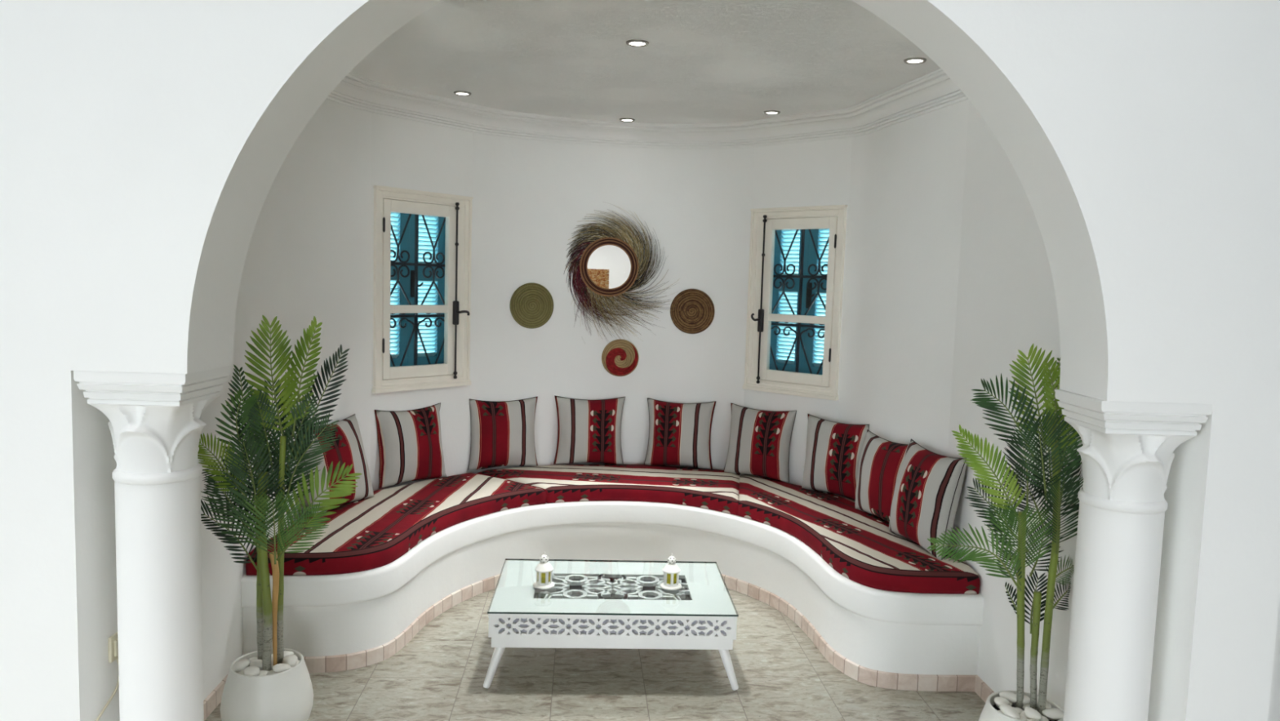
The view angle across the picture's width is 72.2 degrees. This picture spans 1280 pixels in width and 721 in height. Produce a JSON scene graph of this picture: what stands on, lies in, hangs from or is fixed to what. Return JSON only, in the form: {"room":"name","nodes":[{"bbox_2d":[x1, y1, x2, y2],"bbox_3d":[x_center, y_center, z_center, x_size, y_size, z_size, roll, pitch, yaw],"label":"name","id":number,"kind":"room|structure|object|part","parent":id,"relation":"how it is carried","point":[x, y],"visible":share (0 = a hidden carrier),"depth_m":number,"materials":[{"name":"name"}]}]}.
{"room":"traditional dwelling","nodes":[
{"label":"traditional dwelling","id":0,"kind":"room"},
{"bbox_2d":[197,170,280,700],"bbox_3d":[-1.812,-0.018,3.349,0.285,2.850,1.751,1,5,-4],"label":"wall","id":1,"kind":"structure","parent":0,"point":[259,292],"depth_m":3.73,"materials":[{"name":"white paint"}]},
{"bbox_2d":[95,657,119,720],"bbox_3d":[-1.629,1.198,2.670,0.006,0.536,0.189,2,5,0],"label":"power cable","id":2,"kind":"object","parent":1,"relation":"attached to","point":[117,683],"visible":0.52,"depth_m":2.69,"materials":[{"name":"beige plastic"}]},
{"bbox_2d":[203,673,228,720],"bbox_3d":[-1.697,1.388,3.264,0.011,0.072,1.200,1,5,-4],"label":"baseboard","id":3,"kind":"structure","parent":1,"relation":"attached to","point":[213,700],"depth_m":3.52,"materials":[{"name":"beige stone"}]},
{"bbox_2d":[204,587,985,720],"bbox_3d":[0.159,2.087,-3.175,12.600,0.100,19.900,1,5,-4],"label":"floor","id":4,"kind":"structure","parent":0,"point":[440,673],"depth_m":3.85,"materials":[{"name":"tile"}]},
{"bbox_2d":[73,364,231,720],"bbox_3d":[-1.456,0.749,2.668,0.314,1.462,0.287,2,5,0],"label":"column","id":5,"kind":"structure","parent":4,"relation":"on","point":[155,424],"depth_m":2.56,"materials":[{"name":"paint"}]},
{"bbox_2d":[197,315,362,720],"bbox_3d":[-1.353,0.633,3.256,0.634,1.597,0.329,1,5,-4],"label":"potted palm","id":6,"kind":"object","parent":4,"relation":"on","point":[287,695],"visible":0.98,"depth_m":3.25,"materials":[{"name":"plant"}]},
{"bbox_2d":[236,669,244,675],"bbox_3d":[-1.465,1.153,3.236,0.064,0.033,0.053,0,5,-16],"label":"pebble","id":7,"kind":"object","parent":6,"relation":"on","point":[241,672],"visible":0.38,"depth_m":3.22,"materials":[{"name":"white stone"}]},
{"bbox_2d":[231,658,250,671],"bbox_3d":[-1.477,1.130,3.254,0.056,0.035,0.078,2,5,2],"label":"pebble","id":8,"kind":"object","parent":6,"relation":"in","point":[241,664],"visible":0.97,"depth_m":3.24,"materials":[{"name":"white stone"}]},
{"bbox_2d":[243,666,260,675],"bbox_3d":[-1.416,1.135,3.209,0.056,0.037,0.073,-3,7,-42],"label":"pebble","id":9,"kind":"object","parent":6,"relation":"in","point":[250,670],"visible":0.97,"depth_m":3.19,"materials":[{"name":"white stone"}]},
{"bbox_2d":[248,656,257,661],"bbox_3d":[-1.466,1.143,3.346,0.054,0.036,0.062,1,5,-11],"label":"pebble","id":10,"kind":"object","parent":6,"relation":"on","point":[253,658],"visible":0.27,"depth_m":3.33,"materials":[{"name":"white stone"}]},
{"bbox_2d":[249,659,262,670],"bbox_3d":[-1.416,1.130,3.264,0.062,0.035,0.054,-2,6,-36],"label":"pebble","id":11,"kind":"object","parent":6,"relation":"in","point":[258,663],"visible":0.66,"depth_m":3.25,"materials":[{"name":"white stone"}]},
{"bbox_3d":[-1.418,0.840,3.293,0.038,0.675,0.037,1,5,-4],"label":"stem","id":12,"kind":"part","parent":6,"relation":"part of","materials":[{"name":"green plant"}]},
{"bbox_2d":[257,670,268,675],"bbox_3d":[-1.390,1.157,3.225,0.056,0.033,0.080,5,6,32],"label":"pebble","id":13,"kind":"object","parent":6,"relation":"on","point":[262,673],"visible":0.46,"depth_m":3.22,"materials":[{"name":"white stone"}]},
{"bbox_3d":[-1.385,0.796,3.246,0.064,0.774,0.074,1,5,-4],"label":"stem","id":14,"kind":"part","parent":6,"relation":"part of","materials":[{"name":"green plant"}]},
{"bbox_2d":[220,648,313,720],"bbox_3d":[-1.402,1.278,3.308,0.324,0.300,0.324,1,5,-4],"label":"pot","id":15,"kind":"object","parent":6,"relation":"attached to","point":[287,695],"depth_m":3.19,"materials":[{"name":"white ceramic"}]},
{"bbox_2d":[266,670,277,675],"bbox_3d":[-1.336,1.159,3.227,0.078,0.035,0.056,2,5,6],"label":"pebble","id":16,"kind":"object","parent":6,"relation":"on","point":[271,672],"visible":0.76,"depth_m":3.22,"materials":[{"name":"white stone"}]},
{"bbox_2d":[271,658,273,670],"bbox_3d":[-1.389,1.148,3.320,0.055,0.037,0.073,0,5,-14],"label":"pebble","id":17,"kind":"object","parent":6,"relation":"on","point":[272,660],"visible":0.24,"depth_m":3.30,"materials":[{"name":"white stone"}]},
{"bbox_3d":[-1.359,0.944,3.266,0.042,0.476,0.027,5,6,36],"label":"stem","id":18,"kind":"part","parent":6,"relation":"part of","materials":[{"name":"plant"}]},
{"bbox_3d":[-1.344,0.729,3.287,0.033,0.902,0.036,3,5,11],"label":"stem","id":19,"kind":"part","parent":6,"relation":"part of","materials":[{"name":"green plant"}]},
{"label":"pebble","id":20,"kind":"object","parent":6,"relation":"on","visible":0},
{"bbox_2d":[282,654,297,666],"bbox_3d":[-1.315,1.130,3.302,0.055,0.037,0.072,0,5,-23],"label":"pebble","id":21,"kind":"object","parent":20,"relation":"on","point":[291,660],"visible":0.88,"depth_m":3.29,"materials":[{"name":"white stone"}]},
{"label":"pebble","id":22,"kind":"object","parent":6,"relation":"on","visible":0},
{"bbox_2d":[271,663,290,672],"bbox_3d":[-1.325,1.135,3.243,0.054,0.037,0.062,3,5,14],"label":"pebble","id":23,"kind":"object","parent":22,"relation":"on","point":[278,668],"visible":1,"depth_m":3.22,"materials":[{"name":"white stone"}]},
{"label":"pebble","id":24,"kind":"object","parent":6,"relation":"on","visible":0},
{"bbox_2d":[272,650,293,657],"bbox_3d":[-1.358,1.126,3.346,0.057,0.032,0.080,3,5,16],"label":"pebble","id":25,"kind":"object","parent":24,"relation":"on","point":[285,652],"visible":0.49,"depth_m":3.35,"materials":[{"name":"white stone"}]},
{"bbox_2d":[483,558,738,690],"bbox_3d":[-0.134,1.223,4.136,1.107,0.346,0.725,1,5,-3],"label":"coffee table","id":26,"kind":"object","parent":4,"relation":"on","point":[592,603],"visible":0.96,"depth_m":3.83,"materials":[{"name":"white paint"}]},
{"bbox_3d":[-0.630,1.315,3.799,0.104,0.191,0.042,-2,6,-34],"label":"leg","id":27,"kind":"part","parent":26,"relation":"part of","materials":[{"name":"white paint"}]},
{"bbox_2d":[533,551,554,589],"bbox_3d":[-0.444,0.965,4.066,0.101,0.161,0.101,-1,6,-31],"label":"lantern","id":28,"kind":"object","parent":26,"relation":"on","point":[544,569],"visible":1,"depth_m":4.04,"materials":[{"name":"white metal"}]},
{"bbox_3d":[-0.445,1.000,4.041,0.030,0.052,0.002,2,5,-1],"label":"pane","id":29,"kind":"part","parent":28,"relation":"part of","materials":[{"name":"yellow glass"}]},
{"bbox_3d":[-0.445,0.997,4.068,0.069,0.063,0.072,-1,6,-31],"label":"frame","id":30,"kind":"part","parent":28,"relation":"part of","materials":[{"name":"white metal"}]},
{"bbox_3d":[-0.446,1.036,4.072,0.101,0.017,0.101,-1,6,-31],"label":"dish","id":31,"kind":"part","parent":28,"relation":"part of","materials":[{"name":"white metal"}]},
{"bbox_3d":[-0.115,1.142,3.778,1.064,0.104,0.018,1,5,-3],"label":"carved panel","id":32,"kind":"part","parent":26,"relation":"part of","materials":[{"name":"white paint"}]},
{"bbox_3d":[-0.131,1.120,4.127,1.031,0.082,0.681,1,5,-3],"label":"apron frame","id":33,"kind":"part","parent":26,"relation":"part of","materials":[{"name":"white wood"}]},
{"bbox_3d":[-0.129,1.054,4.122,1.075,0.008,0.725,1,5,-3],"label":"glass","id":34,"kind":"part","parent":26,"relation":"part of","materials":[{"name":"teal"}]},
{"bbox_2d":[660,553,681,590],"bbox_3d":[0.147,0.979,4.104,0.101,0.161,0.101,1,5,-6],"label":"lantern","id":35,"kind":"object","parent":26,"relation":"on","point":[671,571],"visible":1,"depth_m":4.08,"materials":[{"name":"white metal"}]},
{"bbox_3d":[0.134,1.014,4.082,0.030,0.052,0.002,4,5,24],"label":"pane","id":36,"kind":"part","parent":35,"relation":"part of","materials":[{"name":"yellow glass"}]},
{"bbox_3d":[0.144,1.051,4.111,0.101,0.017,0.101,1,5,-6],"label":"dish","id":37,"kind":"part","parent":35,"relation":"part of","materials":[{"name":"white metal"}]},
{"bbox_3d":[0.146,1.012,4.107,0.069,0.063,0.072,1,5,-6],"label":"frame","id":38,"kind":"part","parent":35,"relation":"part of","materials":[{"name":"white metal"}]},
{"bbox_3d":[0.162,1.014,4.085,0.030,0.052,0.002,-2,6,-36],"label":"pane","id":39,"kind":"part","parent":35,"relation":"part of","materials":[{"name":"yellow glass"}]},
{"bbox_3d":[0.387,1.341,3.849,0.104,0.191,0.042,4,6,29],"label":"leg","id":40,"kind":"part","parent":26,"relation":"part of","materials":[{"name":"white paint"}]},
{"bbox_2d":[240,500,983,691],"bbox_3d":[-0.185,1.109,4.910,3.231,0.435,2.325,1,5,-4],"label":"bench","id":41,"kind":"object","parent":4,"relation":"on","point":[346,621],"visible":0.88,"depth_m":4.25,"materials":[{"name":"paint"}]},
{"bbox_2d":[245,472,546,575],"bbox_3d":[-1.296,0.823,4.672,0.840,0.105,1.902,4,6,26],"label":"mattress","id":42,"kind":"object","parent":41,"relation":"on","point":[375,531],"visible":0.82,"depth_m":4.47,"materials":[{"name":"red fabric"}]},
{"bbox_2d":[299,413,373,512],"bbox_3d":[-1.608,0.543,4.655,0.203,0.453,0.491,3,5,18],"label":"throw cushion","id":43,"kind":"object","parent":42,"relation":"on","point":[348,448],"visible":0.54,"depth_m":4.65,"materials":[{"name":"red fabric"}]},
{"bbox_2d":[373,402,446,488],"bbox_3d":[-1.343,0.501,5.226,0.117,0.453,0.480,6,6,39],"label":"throw cushion","id":44,"kind":"object","parent":42,"relation":"on","point":[410,446],"visible":1,"depth_m":5.16,"materials":[{"name":"white fabric"}]},
{"bbox_2d":[476,463,739,515],"bbox_3d":[-0.216,0.773,5.638,1.713,0.104,0.917,2,5,8],"label":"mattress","id":45,"kind":"object","parent":41,"relation":"on","point":[717,490],"visible":0.99,"depth_m":5.39,"materials":[{"name":"red fabric"}]},
{"bbox_2d":[467,395,537,470],"bbox_3d":[-0.876,0.472,5.694,0.478,0.458,0.140,-1,6,-30],"label":"throw cushion","id":46,"kind":"object","parent":45,"relation":"on","point":[502,432],"visible":1,"depth_m":5.64,"materials":[{"name":"fabric"}]},
{"bbox_2d":[553,395,625,464],"bbox_3d":[-0.337,0.470,5.899,0.478,0.458,0.162,1,5,-12],"label":"throw cushion","id":47,"kind":"object","parent":45,"relation":"on","point":[589,431],"visible":1,"depth_m":5.85,"materials":[{"name":"fabric"}]},
{"bbox_2d":[644,397,715,469],"bbox_3d":[0.268,0.491,5.928,0.474,0.448,0.179,2,5,7],"label":"throw cushion","id":48,"kind":"object","parent":45,"relation":"on","point":[680,433],"visible":1,"depth_m":5.87,"materials":[{"name":"fabric"}]},
{"bbox_3d":[-0.168,1.321,4.571,3.230,0.071,1.592,1,5,-4],"label":"tile skirting","id":49,"kind":"part","parent":41,"relation":"part of","materials":[{"name":"beige tile"}]},
{"bbox_2d":[737,474,979,594],"bbox_3d":[0.981,0.877,4.846,0.718,0.105,2.154,1,5,-12],"label":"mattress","id":50,"kind":"object","parent":41,"relation":"on","point":[858,544],"visible":0.91,"depth_m":4.33,"materials":[{"name":"red fabric"}]},
{"bbox_2d":[723,402,796,482],"bbox_3d":[0.767,0.525,5.676,0.480,0.453,0.177,5,6,36],"label":"throw cushion","id":51,"kind":"object","parent":50,"relation":"on","point":[759,441],"visible":1,"depth_m":5.60,"materials":[{"name":"fabric"}]},
{"bbox_2d":[801,413,869,500],"bbox_3d":[1.167,0.574,5.226,0.468,0.459,0.189,6,7,42],"label":"throw cushion","id":52,"kind":"object","parent":50,"relation":"on","point":[833,449],"visible":0.81,"depth_m":5.16,"materials":[{"name":"red fabric"}]},
{"bbox_2d":[854,429,908,522],"bbox_3d":[1.309,0.629,4.700,0.176,0.448,0.467,0,5,-17],"label":"throw cushion","id":53,"kind":"object","parent":50,"relation":"on","point":[881,460],"visible":0.73,"depth_m":4.64,"materials":[{"name":"red fabric"}]},
{"bbox_2d":[888,438,966,559],"bbox_3d":[1.381,0.657,4.237,0.216,0.476,0.504,0,5,-17],"label":"throw cushion","id":54,"kind":"object","parent":50,"relation":"on","point":[928,486],"visible":0.97,"depth_m":4.11,"materials":[{"name":"fabric"}]},
{"bbox_2d":[927,343,1083,720],"bbox_3d":[1.252,0.731,3.072,0.602,1.589,0.335,1,5,-4],"label":"potted palm","id":55,"kind":"object","parent":4,"relation":"on","point":[1059,445],"visible":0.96,"depth_m":3.06,"materials":[{"name":"plant"}]},
{"bbox_2d":[994,696,1009,706],"bbox_3d":[1.292,1.222,3.142,0.055,0.035,0.062,1,5,-12],"label":"pebble","id":56,"kind":"object","parent":55,"relation":"on","point":[998,700],"visible":0.79,"depth_m":3.12,"materials":[{"name":"white stone"}]},
{"bbox_2d":[995,702,1013,708],"bbox_3d":[1.316,1.242,3.176,0.054,0.034,0.063,7,7,44],"label":"pebble","id":57,"kind":"object","parent":55,"relation":"on","point":[1011,703],"visible":0.25,"depth_m":3.16,"materials":[{"name":"white stone"}]},
{"bbox_2d":[999,690,1016,702],"bbox_3d":[1.340,1.219,3.187,0.055,0.035,0.078,-1,6,-27],"label":"pebble","id":58,"kind":"object","parent":55,"relation":"on","point":[1011,696],"visible":0.82,"depth_m":3.17,"materials":[{"name":"white stone"}]},
{"bbox_2d":[999,703,1020,719],"bbox_3d":[1.294,1.228,3.070,0.056,0.035,0.080,-1,6,-28],"label":"pebble","id":59,"kind":"object","parent":55,"relation":"in","point":[1006,709],"visible":1,"depth_m":3.06,"materials":[{"name":"white stone"}]},
{"bbox_2d":[1013,706,1022,714],"bbox_3d":[1.326,1.247,3.120,0.064,0.034,0.053,0,5,-20],"label":"pebble","id":60,"kind":"object","parent":55,"relation":"on","point":[1019,710],"visible":0.33,"depth_m":3.11,"materials":[{"name":"white stone"}]},
{"bbox_2d":[978,690,1063,720],"bbox_3d":[1.364,1.377,3.131,0.324,0.300,0.324,1,5,-4],"label":"pot","id":61,"kind":"object","parent":55,"relation":"attached to","point":[989,712],"depth_m":3.12,"materials":[{"name":"white ceramic"}]},
{"bbox_3d":[1.348,0.902,3.115,0.071,0.748,0.032,0,5,-21],"label":"stem","id":62,"kind":"part","parent":55,"relation":"part of","materials":[{"name":"green plant"}]},
{"bbox_2d":[1018,715,1027,720],"bbox_3d":[1.327,1.253,3.053,0.053,0.034,0.059,5,6,37],"label":"pebble","id":63,"kind":"object","parent":55,"relation":"on","point":[1023,718],"visible":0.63,"depth_m":3.04,"materials":[{"name":"white stone"}]},
{"bbox_2d":[1019,710,1029,719],"bbox_3d":[1.367,1.251,3.094,0.054,0.034,0.057,3,5,9],"label":"pebble","id":64,"kind":"object","parent":55,"relation":"on","point":[1022,713],"visible":0.27,"depth_m":3.08,"materials":[{"name":"white stone"}]},
{"bbox_2d":[1022,694,1030,704],"bbox_3d":[1.383,1.223,3.164,0.054,0.036,0.062,3,5,12],"label":"pebble","id":65,"kind":"object","parent":55,"relation":"in","point":[1026,700],"visible":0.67,"depth_m":3.14,"materials":[{"name":"white stone"}]},
{"bbox_2d":[1022,703,1037,711],"bbox_3d":[1.401,1.246,3.153,0.077,0.035,0.056,-2,6,-34],"label":"pebble","id":66,"kind":"object","parent":55,"relation":"on","point":[1024,705],"visible":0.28,"depth_m":3.13,"materials":[{"name":"white stone"}]},
{"bbox_2d":[1024,706,1041,719],"bbox_3d":[1.370,1.231,3.062,0.053,0.033,0.059,3,5,19],"label":"pebble","id":67,"kind":"object","parent":55,"relation":"in","point":[1030,713],"visible":1,"depth_m":3.05,"materials":[{"name":"white stone"}]},
{"bbox_3d":[1.395,1.045,3.104,0.038,0.467,0.026,1,5,-4],"label":"stem","id":68,"kind":"part","parent":55,"relation":"part of","materials":[{"name":"green plant"}]},
{"bbox_2d":[1038,715,1048,720],"bbox_3d":[1.396,1.254,3.060,0.054,0.034,0.063,1,5,-13],"label":"pebble","id":69,"kind":"object","parent":55,"relation":"on","point":[1043,717],"visible":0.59,"depth_m":3.04,"materials":[{"name":"white stone"}]},
{"bbox_2d":[1036,695,1050,708],"bbox_3d":[1.433,1.226,3.145,0.055,0.037,0.072,-1,5,-26],"label":"pebble","id":70,"kind":"object","parent":55,"relation":"in","point":[1047,704],"visible":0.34,"depth_m":3.12,"materials":[{"name":"white stone"}]},
{"bbox_3d":[1.435,0.736,3.081,0.056,1.089,0.086,0,5,-15],"label":"stem","id":71,"kind":"part","parent":55,"relation":"part of","materials":[{"name":"green plant"}]},
{"bbox_2d":[1041,707,1063,719],"bbox_3d":[1.443,1.233,3.068,0.073,0.038,0.056,4,5,22],"label":"pebble","id":72,"kind":"object","parent":55,"relation":"on","point":[1050,713],"visible":0.95,"depth_m":3.05,"materials":[{"name":"white stone"}]},
{"bbox_2d":[1054,389,1213,720],"bbox_3d":[1.438,0.835,2.680,0.314,1.462,0.287,2,5,0],"label":"column","id":73,"kind":"structure","parent":4,"relation":"on","point":[1126,453],"depth_m":2.57,"materials":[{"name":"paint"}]},
{"bbox_2d":[279,98,968,528],"bbox_3d":[-0.172,-0.127,5.178,3.780,2.850,2.140,1,5,-4],"label":"wall","id":74,"kind":"structure","parent":0,"point":[901,184],"depth_m":5.43,"materials":[{"name":"white paint"}]},
{"bbox_2d":[371,185,473,393],"bbox_3d":[-1.335,-0.419,5.296,0.258,1.177,0.706,6,6,39],"label":"window","id":75,"kind":"structure","parent":74,"relation":"in","point":[420,276],"depth_m":5.35,"materials":[{"name":"beige paint"}]},
{"bbox_2d":[390,213,409,366],"bbox_3d":[-1.511,-0.428,5.256,0.035,1.057,0.281,6,6,39],"label":"shutter","id":76,"kind":"object","parent":75,"relation":"attached to","point":[399,336],"depth_m":5.31,"materials":[{"name":"blue paint"}]},
{"bbox_2d":[390,213,445,366],"bbox_3d":[-1.354,-0.424,5.310,0.012,1.059,0.536,6,6,39],"label":"iron grille","id":77,"kind":"object","parent":75,"relation":"attached to","point":[428,264],"depth_m":5.31,"materials":[{"name":"black metal"}]},
{"bbox_3d":[-1.316,-0.418,5.253,0.036,1.036,0.533,6,6,39],"label":"sash","id":78,"kind":"part","parent":75,"relation":"part of","materials":[{"name":"beige paint"}]},
{"bbox_2d":[408,213,445,365],"bbox_3d":[-1.332,-0.442,5.474,0.035,1.057,0.281,6,6,39],"label":"shutter","id":79,"kind":"object","parent":75,"relation":"attached to","point":[433,337],"depth_m":5.47,"materials":[{"name":"blue paint"}]},
{"bbox_3d":[-1.089,-0.293,5.428,0.083,0.033,0.033,-1,6,-30],"label":"lever","id":80,"kind":"part","parent":75,"relation":"part of","materials":[{"name":"black metal"}]},
{"bbox_2d":[510,282,553,328],"bbox_3d":[-0.707,-0.359,5.763,0.300,0.300,0.018,-1,5,-26],"label":"disc","id":81,"kind":"object","parent":74,"relation":"attached to","point":[531,304],"visible":1,"depth_m":5.76,"materials":[{"name":"green wicker"}]},
{"bbox_2d":[601,338,639,376],"bbox_3d":[-0.133,-0.018,5.960,0.254,0.254,0.018,1,5,-9],"label":"disc","id":82,"kind":"object","parent":74,"relation":"attached to","point":[620,360],"visible":1,"depth_m":5.95,"materials":[{"name":"red wicker"}]},
{"bbox_2d":[564,204,679,347],"bbox_3d":[-0.159,-0.542,5.881,0.894,1.026,0.034,1,5,-4],"label":"wall mirror","id":83,"kind":"object","parent":74,"relation":"attached to","point":[610,266],"visible":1,"depth_m":5.87,"materials":[{"name":"brown wicker"}]},
{"bbox_2d":[587,244,631,288],"bbox_3d":[-0.206,-0.626,5.879,0.304,0.304,0.008,1,5,-4],"label":"mirror glass","id":84,"kind":"object","parent":83,"relation":"attached to","point":[609,266],"depth_m":5.87,"materials":[{"name":"silver mirror"}]},
{"bbox_2d":[326,68,968,148],"bbox_3d":[-0.079,-1.351,4.201,3.230,0.138,3.320,1,5,-4],"label":"trim","id":85,"kind":"structure","parent":74,"relation":"attached to","point":[934,91],"depth_m":5.33,"materials":[{"name":"white paint"}]},
{"bbox_2d":[670,288,714,333],"bbox_3d":[0.352,-0.331,5.920,0.304,0.304,0.017,3,5,13],"label":"disc","id":86,"kind":"object","parent":74,"relation":"attached to","point":[693,313],"visible":1,"depth_m":5.91,"materials":[{"name":"brown wicker"}]},
{"bbox_2d":[742,204,847,400],"bbox_3d":[1.000,-0.373,5.571,0.699,1.177,0.267,6,7,43],"label":"window","id":87,"kind":"structure","parent":74,"relation":"in","point":[797,254],"depth_m":5.62,"materials":[{"name":"beige paint"}]},
{"bbox_3d":[0.746,-0.279,5.659,0.062,0.052,0.030,1,5,-7],"label":"lever","id":88,"kind":"part","parent":87,"relation":"part of","materials":[{"name":"black metal"}]},
{"bbox_2d":[768,229,809,373],"bbox_3d":[0.977,-0.396,5.750,0.278,1.057,0.035,6,7,43],"label":"shutter","id":89,"kind":"object","parent":87,"relation":"attached to","point":[781,344],"depth_m":5.74,"materials":[{"name":"blue paint"}]},
{"bbox_3d":[0.988,-0.373,5.531,0.533,1.036,0.036,6,7,43],"label":"sash","id":90,"kind":"part","parent":87,"relation":"part of","materials":[{"name":"beige paint"}]},
{"bbox_2d":[769,228,829,373],"bbox_3d":[1.020,-0.377,5.592,0.529,1.059,0.012,6,7,43],"label":"iron grille","id":91,"kind":"object","parent":87,"relation":"attached to","point":[798,338],"depth_m":5.59,"materials":[{"name":"black metal"}]},
{"bbox_2d":[803,228,826,374],"bbox_3d":[1.182,-0.374,5.561,0.278,1.057,0.035,6,7,43],"label":"shutter","id":92,"kind":"object","parent":87,"relation":"attached to","point":[813,346],"depth_m":5.61,"materials":[{"name":"blue paint"}]},
{"bbox_2d":[0,0,1279,720],"bbox_3d":[-2.208,-0.713,2.540,8.175,4.350,0.280,2,5,0],"label":"wall","id":93,"kind":"structure","parent":0,"point":[144,144],"depth_m":2.44,"materials":[{"name":"white paint"}]},
{"bbox_2d":[107,631,118,662],"bbox_3d":[-1.614,0.882,2.715,0.017,0.080,0.072,2,5,0],"label":"wall socket","id":94,"kind":"object","parent":93,"relation":"attached to","point":[113,640],"visible":0.48,"depth_m":2.69,"materials":[{"name":"beige plastic"}]},
{"bbox_2d":[350,0,940,124],"bbox_3d":[-0.070,-1.472,4.105,3.430,0.120,3.690,1,5,-4],"label":"ceiling","id":95,"kind":"structure","parent":0,"point":[703,61],"depth_m":4.08,"materials":[{"name":"white paint"}]},
{"bbox_2d":[453,90,471,96],"bbox_3d":[-1.005,-1.511,4.974,0.100,0.009,0.100,1,5,-4],"label":"recessed light","id":96,"kind":"object","parent":95,"relation":"in","point":[458,92],"visible":1,"depth_m":4.96,"materials":[{"name":"white"}]},
{"bbox_2d":[619,118,635,121],"bbox_3d":[-0.082,-1.540,5.628,0.100,0.009,0.100,1,5,-4],"label":"recessed light","id":97,"kind":"object","parent":95,"relation":"in","point":[620,119],"visible":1,"depth_m":5.61,"materials":[{"name":"white plastic"}]},
{"bbox_2d":[626,39,648,47],"bbox_3d":[-0.011,-1.383,3.830,0.100,0.009,0.100,1,5,-4],"label":"recessed light","id":98,"kind":"object","parent":95,"relation":"in","point":[633,42],"visible":1,"depth_m":3.82,"materials":[{"name":"white plastic"}]},
{"bbox_2d":[763,110,780,115],"bbox_3d":[0.789,-1.482,5.253,0.100,0.009,0.100,1,5,-4],"label":"recessed light","id":99,"kind":"object","parent":95,"relation":"in","point":[768,112],"visible":1,"depth_m":5.23,"materials":[{"name":"white plastic"}]},
{"bbox_2d":[903,57,926,64],"bbox_3d":[1.247,-1.358,3.982,0.100,0.009,0.100,1,5,-4],"label":"recessed light","id":100,"kind":"object","parent":95,"relation":"in","point":[913,60],"visible":1,"depth_m":3.97,"materials":[{"name":"white plastic"}]},
{"bbox_2d":[946,100,1279,720],"bbox_3d":[1.700,0.086,3.370,0.280,2.850,1.730,1,5,-4],"label":"wall","id":101,"kind":"structure","parent":0,"point":[1006,304],"depth_m":3.63,"materials":[{"name":"white paint"}]},
{"bbox_2d":[974,675,994,702],"bbox_3d":[1.526,1.482,3.296,0.011,0.072,1.240,1,5,-4],"label":"baseboard","id":102,"kind":"structure","parent":101,"relation":"attached to","point":[982,689],"depth_m":3.82,"materials":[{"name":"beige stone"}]},
{"bbox_2d":[1271,638,1279,720],"bbox_3d":[3.884,-0.558,2.867,4.102,4.350,0.595,1,5,-4],"label":"wall","id":103,"kind":"structure","parent":0,"point":[1276,708],"depth_m":3.01,"materials":[{"name":"white paint"}]}
]}

